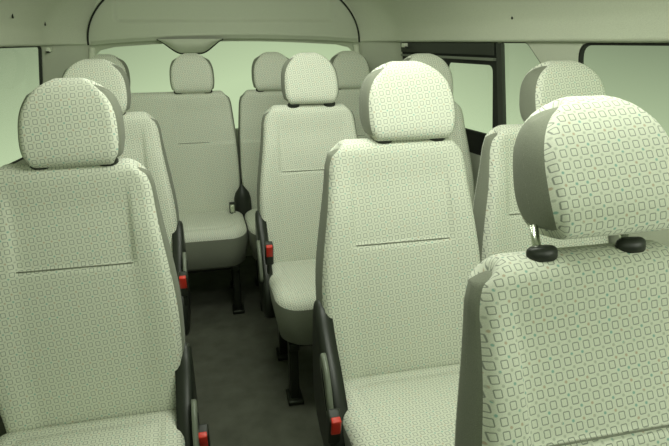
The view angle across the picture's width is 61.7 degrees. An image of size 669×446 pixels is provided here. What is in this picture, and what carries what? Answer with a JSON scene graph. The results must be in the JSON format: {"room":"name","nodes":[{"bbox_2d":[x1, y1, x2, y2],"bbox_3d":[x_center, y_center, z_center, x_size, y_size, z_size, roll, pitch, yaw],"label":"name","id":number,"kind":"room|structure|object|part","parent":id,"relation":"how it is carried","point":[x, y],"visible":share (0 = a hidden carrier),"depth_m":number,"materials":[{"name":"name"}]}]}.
{"room":"vehicle interior","nodes":[
{"label":"vehicle interior","id":0,"kind":"room"},
{"bbox_2d":[0,45,42,163],"bbox_3d":[-1.149,0.375,0.861,0.160,1.224,3.808,-3,18,-6],"label":"wall","id":1,"kind":"structure","parent":0,"point":[23,160],"depth_m":2.34,"materials":[{"name":"plastic"}]},
{"bbox_2d":[0,46,42,163],"bbox_3d":[-1.235,-0.329,1.815,0.067,0.451,1.520,-3,18,-6],"label":"window","id":2,"kind":"structure","parent":1,"relation":"in","point":[38,47],"depth_m":2.47,"materials":[{"name":"black rubber"}]},
{"bbox_2d":[45,47,52,52],"bbox_3d":[-1.288,-0.778,2.522,0.020,0.024,0.068,-4,19,-12],"label":"clip","id":3,"kind":"object","parent":1,"relation":"attached to","point":[47,49],"visible":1,"depth_m":2.51,"materials":[{"name":"white plastic"}]},
{"bbox_2d":[42,45,94,82],"bbox_3d":[-1.310,-0.252,2.792,0.149,1.218,0.404,6,19,20],"label":"trim","id":4,"kind":"structure","parent":1,"relation":"attached to","point":[62,57],"depth_m":2.61,"materials":[{"name":"plastic"}]},
{"bbox_2d":[0,255,323,445],"bbox_3d":[-0.094,0.849,1.412,2.900,0.040,4.350,-4,19,-12],"label":"floor","id":5,"kind":"structure","parent":0,"point":[241,382],"depth_m":2.18,"materials":[{"name":"carpet"}]},
{"bbox_2d":[0,78,210,445],"bbox_3d":[-0.523,0.316,1.172,0.493,1.169,0.656,-4,19,-12],"label":"passenger seat","id":6,"kind":"object","parent":5,"relation":"on","point":[94,351],"visible":1,"depth_m":1.27,"materials":[{"name":"fabric"}]},
{"bbox_3d":[-0.661,-0.222,1.242,0.070,0.160,0.103,-4,19,-12],"label":"panel","id":7,"kind":"part","parent":6,"relation":"part of","materials":[{"name":"fabric"}]},
{"bbox_3d":[-0.588,0.182,1.315,0.428,0.642,0.194,-4,19,-12],"label":"backrest","id":8,"kind":"part","parent":6,"relation":"part of","materials":[{"name":"fabric"}]},
{"bbox_2d":[0,410,184,445],"bbox_3d":[-0.522,0.517,1.125,0.422,0.062,0.432,-4,19,-12],"label":"cushion","id":9,"kind":"object","parent":6,"relation":"on","point":[23,427],"depth_m":1.27,"materials":[{"name":"fabric"}]},
{"bbox_3d":[-0.518,-0.233,1.272,0.070,0.160,0.103,-4,19,-12],"label":"panel","id":10,"kind":"part","parent":6,"relation":"part of","materials":[{"name":"fabric"}]},
{"bbox_3d":[-0.399,0.176,1.364,0.061,0.620,0.150,-12,21,-30],"label":"panel","id":11,"kind":"part","parent":6,"relation":"part of","materials":[{"name":"fabric"}]},
{"bbox_3d":[-0.314,0.480,1.272,0.012,0.133,0.111,-4,19,-12],"label":"recliner lever","id":12,"kind":"part","parent":6,"relation":"part of","materials":[{"name":"grey plastic"}]},
{"bbox_2d":[62,59,190,335],"bbox_3d":[-0.735,0.070,1.867,0.481,1.169,0.657,-4,19,-12],"label":"passenger seat","id":13,"kind":"object","parent":5,"relation":"on","point":[144,144],"visible":0.27,"depth_m":1.97,"materials":[{"name":"fabric"}]},
{"bbox_3d":[-0.756,-0.477,1.961,0.074,0.160,0.103,-4,19,-12],"label":"panel","id":14,"kind":"part","parent":13,"relation":"part of","materials":[{"name":"fabric"}]},
{"bbox_3d":[-0.792,-0.065,2.011,0.430,0.642,0.194,-4,19,-12],"label":"backrest","id":15,"kind":"part","parent":13,"relation":"part of","materials":[{"name":"fabric"}]},
{"bbox_3d":[-0.602,-0.071,2.060,0.061,0.620,0.150,-12,21,-30],"label":"panel","id":16,"kind":"part","parent":13,"relation":"part of","materials":[{"name":"fabric"}]},
{"bbox_3d":[-0.518,0.176,1.950,0.012,0.133,0.111,-4,19,-12],"label":"recliner lever","id":17,"kind":"part","parent":13,"relation":"part of","materials":[{"name":"grey plastic"}]},
{"bbox_2d":[90,53,251,313],"bbox_3d":[-0.817,-0.182,2.639,0.844,1.169,0.644,-4,19,-12],"label":"seat","id":18,"kind":"object","parent":5,"relation":"on","point":[196,122],"visible":0.46,"depth_m":2.75,"materials":[{"name":"fabric"}]},
{"bbox_3d":[-1.024,-0.714,2.694,0.070,0.160,0.103,-4,19,-12],"label":"panel","id":19,"kind":"part","parent":18,"relation":"part of","materials":[{"name":"fabric"}]},
{"bbox_3d":[-0.774,-0.733,2.746,0.070,0.160,0.103,-4,19,-12],"label":"panel","id":20,"kind":"part","parent":18,"relation":"part of","materials":[{"name":"fabric"}]},
{"bbox_3d":[-0.880,-0.316,2.781,0.788,0.641,0.194,-4,19,-12],"label":"backrest","id":21,"kind":"part","parent":18,"relation":"part of","materials":[{"name":"fabric"}]},
{"bbox_3d":[-0.633,-0.744,2.775,0.070,0.160,0.103,-4,19,-12],"label":"panel","id":22,"kind":"part","parent":18,"relation":"part of","materials":[{"name":"fabric"}]},
{"bbox_2d":[179,211,246,242],"bbox_3d":[-0.814,0.019,2.592,0.794,0.062,0.432,-4,19,-12],"label":"cushion","id":23,"kind":"object","parent":18,"relation":"on","point":[199,226],"depth_m":2.51,"materials":[{"name":"fabric"}]},
{"bbox_3d":[-0.820,0.174,2.676,0.703,0.026,0.400,-4,19,-12],"label":"rail","id":24,"kind":"part","parent":18,"relation":"part of","materials":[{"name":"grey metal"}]},
{"bbox_3d":[-0.509,-0.338,2.863,0.050,0.625,0.160,-9,20,-23],"label":"panel","id":25,"kind":"part","parent":18,"relation":"part of","materials":[{"name":"fabric"}]},
{"bbox_3d":[-0.525,0.215,2.920,0.055,0.234,0.085,-4,19,-12],"label":"leg","id":26,"kind":"part","parent":18,"relation":"part of","materials":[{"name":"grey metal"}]},
{"bbox_3d":[-0.460,0.306,2.641,0.055,0.234,0.085,-4,19,-12],"label":"leg","id":27,"kind":"part","parent":18,"relation":"part of","materials":[{"name":"grey metal"}]},
{"bbox_2d":[238,51,369,310],"bbox_3d":[-0.058,-0.241,2.797,0.800,1.169,0.644,-4,19,-12],"label":"seat","id":28,"kind":"object","parent":5,"relation":"on","point":[351,67],"visible":0.33,"depth_m":2.83,"materials":[{"name":"fabric"}]},
{"bbox_3d":[-0.470,-0.341,2.871,0.050,0.625,0.160,-1,18,0],"label":"panel","id":29,"kind":"part","parent":28,"relation":"part of","materials":[{"name":"fabric"}]},
{"bbox_2d":[245,209,256,234],"bbox_3d":[-0.033,-0.042,2.754,0.794,0.062,0.432,-4,19,-12],"label":"cushion","id":30,"kind":"object","parent":28,"relation":"on","point":[250,215],"depth_m":2.62,"materials":[{"name":"fabric"}]},
{"bbox_3d":[-0.384,-0.764,2.827,0.070,0.160,0.103,-4,19,-12],"label":"panel","id":31,"kind":"part","parent":28,"relation":"part of","materials":[{"name":"fabric"}]},
{"bbox_3d":[-0.396,0.205,2.947,0.055,0.234,0.085,-4,19,-12],"label":"leg","id":32,"kind":"part","parent":28,"relation":"part of","materials":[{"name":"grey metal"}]},
{"bbox_3d":[-0.099,-0.377,2.944,0.788,0.641,0.194,-4,19,-12],"label":"backrest","id":33,"kind":"part","parent":28,"relation":"part of","materials":[{"name":"fabric"}]},
{"bbox_2d":[255,52,357,405],"bbox_3d":[-0.059,-0.007,2.065,0.475,1.179,0.657,-4,19,-12],"label":"passenger seat","id":34,"kind":"object","parent":5,"relation":"on","point":[297,137],"visible":0.69,"depth_m":2.13,"materials":[{"name":"fabric"}]},
{"bbox_3d":[-0.275,0.138,2.058,0.012,0.133,0.111,-4,19,-12],"label":"recliner lever","id":35,"kind":"part","parent":34,"relation":"part of","materials":[{"name":"grey plastic"}]},
{"bbox_3d":[-0.279,-0.115,2.186,0.061,0.620,0.150,2,18,7],"label":"panel","id":36,"kind":"part","parent":34,"relation":"part of","materials":[{"name":"fabric"}]},
{"bbox_3d":[-0.209,0.429,2.255,0.055,0.234,0.085,-4,19,-12],"label":"leg","id":37,"kind":"part","parent":34,"relation":"part of","materials":[{"name":"grey metal"}]},
{"bbox_3d":[-0.168,-0.551,2.139,0.071,0.160,0.103,-4,19,-12],"label":"panel","id":38,"kind":"part","parent":34,"relation":"part of","materials":[{"name":"fabric"}]},
{"bbox_2d":[269,259,315,310],"bbox_3d":[-0.021,0.196,2.026,0.424,0.062,0.432,-4,19,-12],"label":"cushion","id":39,"kind":"object","parent":34,"relation":"on","point":[292,287],"depth_m":1.92,"materials":[{"name":"fabric"}]},
{"bbox_3d":[-0.144,0.520,1.977,0.055,0.234,0.085,-4,19,-12],"label":"leg","id":40,"kind":"part","parent":34,"relation":"part of","materials":[{"name":"grey metal"}]},
{"bbox_3d":[-0.026,0.351,2.111,0.345,0.026,0.400,-4,19,-12],"label":"rail","id":41,"kind":"part","parent":34,"relation":"part of","materials":[{"name":"grey metal"}]},
{"bbox_3d":[-0.087,-0.139,2.216,0.430,0.642,0.194,-4,19,-12],"label":"backrest","id":42,"kind":"part","parent":34,"relation":"part of","materials":[{"name":"fabric"}]},
{"bbox_3d":[-0.024,-0.563,2.168,0.071,0.160,0.103,-4,19,-12],"label":"panel","id":43,"kind":"part","parent":34,"relation":"part of","materials":[{"name":"fabric"}]},
{"bbox_2d":[313,61,479,445],"bbox_3d":[0.192,0.240,1.313,0.487,1.172,0.658,-4,19,-12],"label":"passenger seat","id":44,"kind":"object","parent":5,"relation":"on","point":[397,251],"visible":0.91,"depth_m":1.40,"materials":[{"name":"fabric"}]},
{"bbox_3d":[-0.019,0.382,1.306,0.012,0.133,0.111,-4,19,-12],"label":"recliner lever","id":45,"kind":"part","parent":44,"relation":"part of","materials":[{"name":"grey plastic"}]},
{"bbox_3d":[-0.023,0.128,1.434,0.061,0.620,0.150,2,18,7],"label":"panel","id":46,"kind":"part","parent":44,"relation":"part of","materials":[{"name":"fabric"}]},
{"bbox_3d":[0.105,-0.303,1.392,0.077,0.160,0.103,-4,19,-12],"label":"panel","id":47,"kind":"part","parent":44,"relation":"part of","materials":[{"name":"fabric"}]},
{"bbox_3d":[0.170,0.104,1.465,0.430,0.642,0.194,-4,19,-12],"label":"backrest","id":48,"kind":"part","parent":44,"relation":"part of","materials":[{"name":"fabric"}]},
{"bbox_2d":[343,364,459,445],"bbox_3d":[0.235,0.440,1.275,0.424,0.062,0.432,-4,19,-12],"label":"cushion","id":49,"kind":"object","parent":44,"relation":"on","point":[384,404],"depth_m":1.29,"materials":[{"name":"fabric"}]},
{"bbox_2d":[403,53,473,207],"bbox_3d":[0.403,-0.038,2.162,0.447,1.169,0.656,-4,19,-12],"label":"passenger seat","id":50,"kind":"object","parent":5,"relation":"on","point":[458,135],"visible":0.16,"depth_m":2.27,"materials":[{"name":"fabric"}]},
{"bbox_3d":[0.381,-0.175,2.314,0.390,0.642,0.194,-4,19,-12],"label":"backrest","id":51,"kind":"part","parent":50,"relation":"part of","materials":[{"name":"fabric"}]},
{"bbox_2d":[473,60,607,262],"bbox_3d":[0.635,0.173,1.521,0.467,1.161,0.658,-4,19,-12],"label":"passenger seat","id":52,"kind":"object","parent":5,"relation":"on","point":[500,225],"visible":0.27,"depth_m":1.59,"materials":[{"name":"fabric"}]},
{"bbox_3d":[0.430,0.055,1.642,0.061,0.620,0.150,2,18,7],"label":"panel","id":53,"kind":"part","parent":52,"relation":"part of","materials":[{"name":"fabric"}]},
{"bbox_3d":[0.586,-0.367,1.610,0.077,0.160,0.103,-4,19,-12],"label":"panel","id":54,"kind":"part","parent":52,"relation":"part of","materials":[{"name":"fabric"}]},
{"bbox_3d":[0.613,0.033,1.671,0.410,0.642,0.194,-4,19,-12],"label":"backrest","id":55,"kind":"part","parent":52,"relation":"part of","materials":[{"name":"fabric"}]},
{"bbox_2d":[454,95,668,445],"bbox_3d":[0.395,0.476,0.650,0.469,1.156,0.797,-4,19,-12],"label":"passenger seat","id":56,"kind":"object","parent":5,"relation":"on","point":[564,346],"visible":1,"depth_m":0.76,"materials":[{"name":"fabric"}]},
{"bbox_3d":[0.207,0.382,0.752,0.074,0.620,0.150,-4,8,-12],"label":"panel","id":57,"kind":"part","parent":56,"relation":"part of","materials":[{"name":"fabric"}]},
{"bbox_3d":[0.281,0.037,0.778,0.012,0.069,0.030,-4,8,-12],"label":"post","id":58,"kind":"part","parent":56,"relation":"part of","materials":[{"name":"silver metal"}]},
{"bbox_3d":[0.302,-0.079,0.790,0.072,0.170,0.103,-4,8,-12],"label":"panel","id":59,"kind":"part","parent":56,"relation":"part of","materials":[{"name":"fabric"}]},
{"bbox_3d":[0.377,0.358,0.786,0.410,0.642,0.194,-4,8,-12],"label":"backrest","id":60,"kind":"part","parent":56,"relation":"part of","materials":[{"name":"fabric"}]},
{"bbox_3d":[0.418,0.026,0.806,0.012,0.069,0.030,-4,8,-12],"label":"post","id":61,"kind":"part","parent":56,"relation":"part of","materials":[{"name":"silver metal"}]},
{"bbox_2d":[95,39,352,255],"bbox_3d":[-0.549,-0.562,3.070,1.700,1.620,0.127,-4,19,-12],"label":"wall","id":62,"kind":"structure","parent":0,"point":[350,44],"depth_m":2.96,"materials":[{"name":"plastic"}]},
{"bbox_2d":[89,47,94,58],"bbox_3d":[-1.205,-0.643,2.791,0.080,0.443,0.027,-4,19,-12],"label":"trim","id":63,"kind":"structure","parent":62,"relation":"attached to","point":[91,50],"depth_m":2.72,"materials":[{"name":"white plastic"}]},
{"bbox_2d":[156,39,222,53],"bbox_3d":[-0.722,-0.887,2.817,0.326,0.073,0.090,-4,19,-12],"label":"brake light housing","id":64,"kind":"object","parent":62,"relation":"attached to","point":[180,46],"visible":0.98,"depth_m":2.78,"materials":[{"name":"plastic"}]},
{"bbox_2d":[86,0,359,45],"bbox_3d":[-0.538,-1.097,2.813,1.400,0.384,0.082,-4,19,-12],"label":"trim","id":65,"kind":"structure","parent":62,"relation":"attached to","point":[114,21],"depth_m":2.81,"materials":[{"name":"plastic"}]},
{"bbox_2d":[87,0,359,44],"bbox_3d":[-0.527,-1.085,2.769,1.359,0.378,0.032,-4,19,-12],"label":"trim","id":66,"kind":"structure","parent":62,"relation":"attached to","point":[102,1],"depth_m":2.69,"materials":[{"name":"black rubber"}]},
{"bbox_2d":[95,40,352,129],"bbox_3d":[-0.549,-0.734,3.003,1.444,0.468,0.052,-4,19,-12],"label":"window","id":67,"kind":"structure","parent":62,"relation":"in","point":[98,51],"depth_m":2.93,"materials":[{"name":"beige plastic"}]},
{"bbox_2d":[354,44,359,53],"bbox_3d":[0.143,-0.748,3.071,0.080,0.443,0.027,-4,19,-12],"label":"trim","id":68,"kind":"structure","parent":62,"relation":"attached to","point":[356,47],"depth_m":2.99,"materials":[{"name":"white plastic"}]},
{"bbox_2d":[0,0,668,45],"bbox_3d":[-0.101,-0.496,0.938,2.452,0.383,3.985,-4,19,-12],"label":"ceiling","id":69,"kind":"structure","parent":0,"point":[66,21],"depth_m":2.12,"materials":[{"name":"beige plastic"}]},
{"bbox_2d":[400,41,668,246],"bbox_3d":[1.009,0.207,1.310,0.160,1.224,3.808,-6,19,-17],"label":"wall","id":70,"kind":"structure","parent":0,"point":[545,51],"depth_m":1.74,"materials":[{"name":"plastic"}]},
{"bbox_2d":[353,42,400,72],"bbox_3d":[0.296,-0.377,3.126,0.404,1.218,0.149,16,24,41],"label":"trim","id":71,"kind":"structure","parent":70,"relation":"attached to","point":[376,54],"depth_m":2.95,"materials":[{"name":"plastic"}]},
{"bbox_2d":[401,42,505,155],"bbox_3d":[0.508,-0.567,2.488,0.088,0.451,0.870,-6,19,-17],"label":"window","id":72,"kind":"structure","parent":70,"relation":"in","point":[492,54],"depth_m":2.21,"materials":[{"name":"black plastic"}]},
{"bbox_2d":[401,43,407,47],"bbox_3d":[0.346,-0.867,2.735,0.020,0.024,0.068,-4,19,-12],"label":"clip","id":73,"kind":"object","parent":72,"relation":"attached to","point":[405,45],"visible":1,"depth_m":2.72,"materials":[{"name":"white plastic"}]},
{"bbox_3d":[0.468,-0.725,2.445,0.015,0.010,0.811,-6,19,-17],"label":"guide rail","id":74,"kind":"part","parent":72,"relation":"part of","materials":[{"name":"grey plastic"}]},
{"bbox_3d":[0.465,-0.760,2.433,0.015,0.043,0.811,-6,19,-17],"label":"guide rail","id":75,"kind":"part","parent":72,"relation":"part of","materials":[{"name":"black plastic"}]},
{"bbox_3d":[0.628,-0.443,2.110,0.067,0.448,0.032,-4,19,-12],"label":"frame post","id":76,"kind":"part","parent":72,"relation":"part of","materials":[{"name":"black plastic"}]},
{"bbox_2d":[501,42,539,61],"bbox_3d":[0.691,-0.393,1.951,0.063,0.451,0.357,-6,19,-17],"label":"window","id":77,"kind":"structure","parent":70,"relation":"in","point":[501,42],"depth_m":1.93,"materials":[{"name":"black rubber"}]},
{"bbox_2d":[578,43,668,63],"bbox_3d":[1.092,-0.018,0.817,0.068,0.465,2.072,-6,19,-17],"label":"window","id":78,"kind":"structure","parent":70,"relation":"in","point":[584,46],"depth_m":1.55,"materials":[{"name":"black rubber"}]}
]}

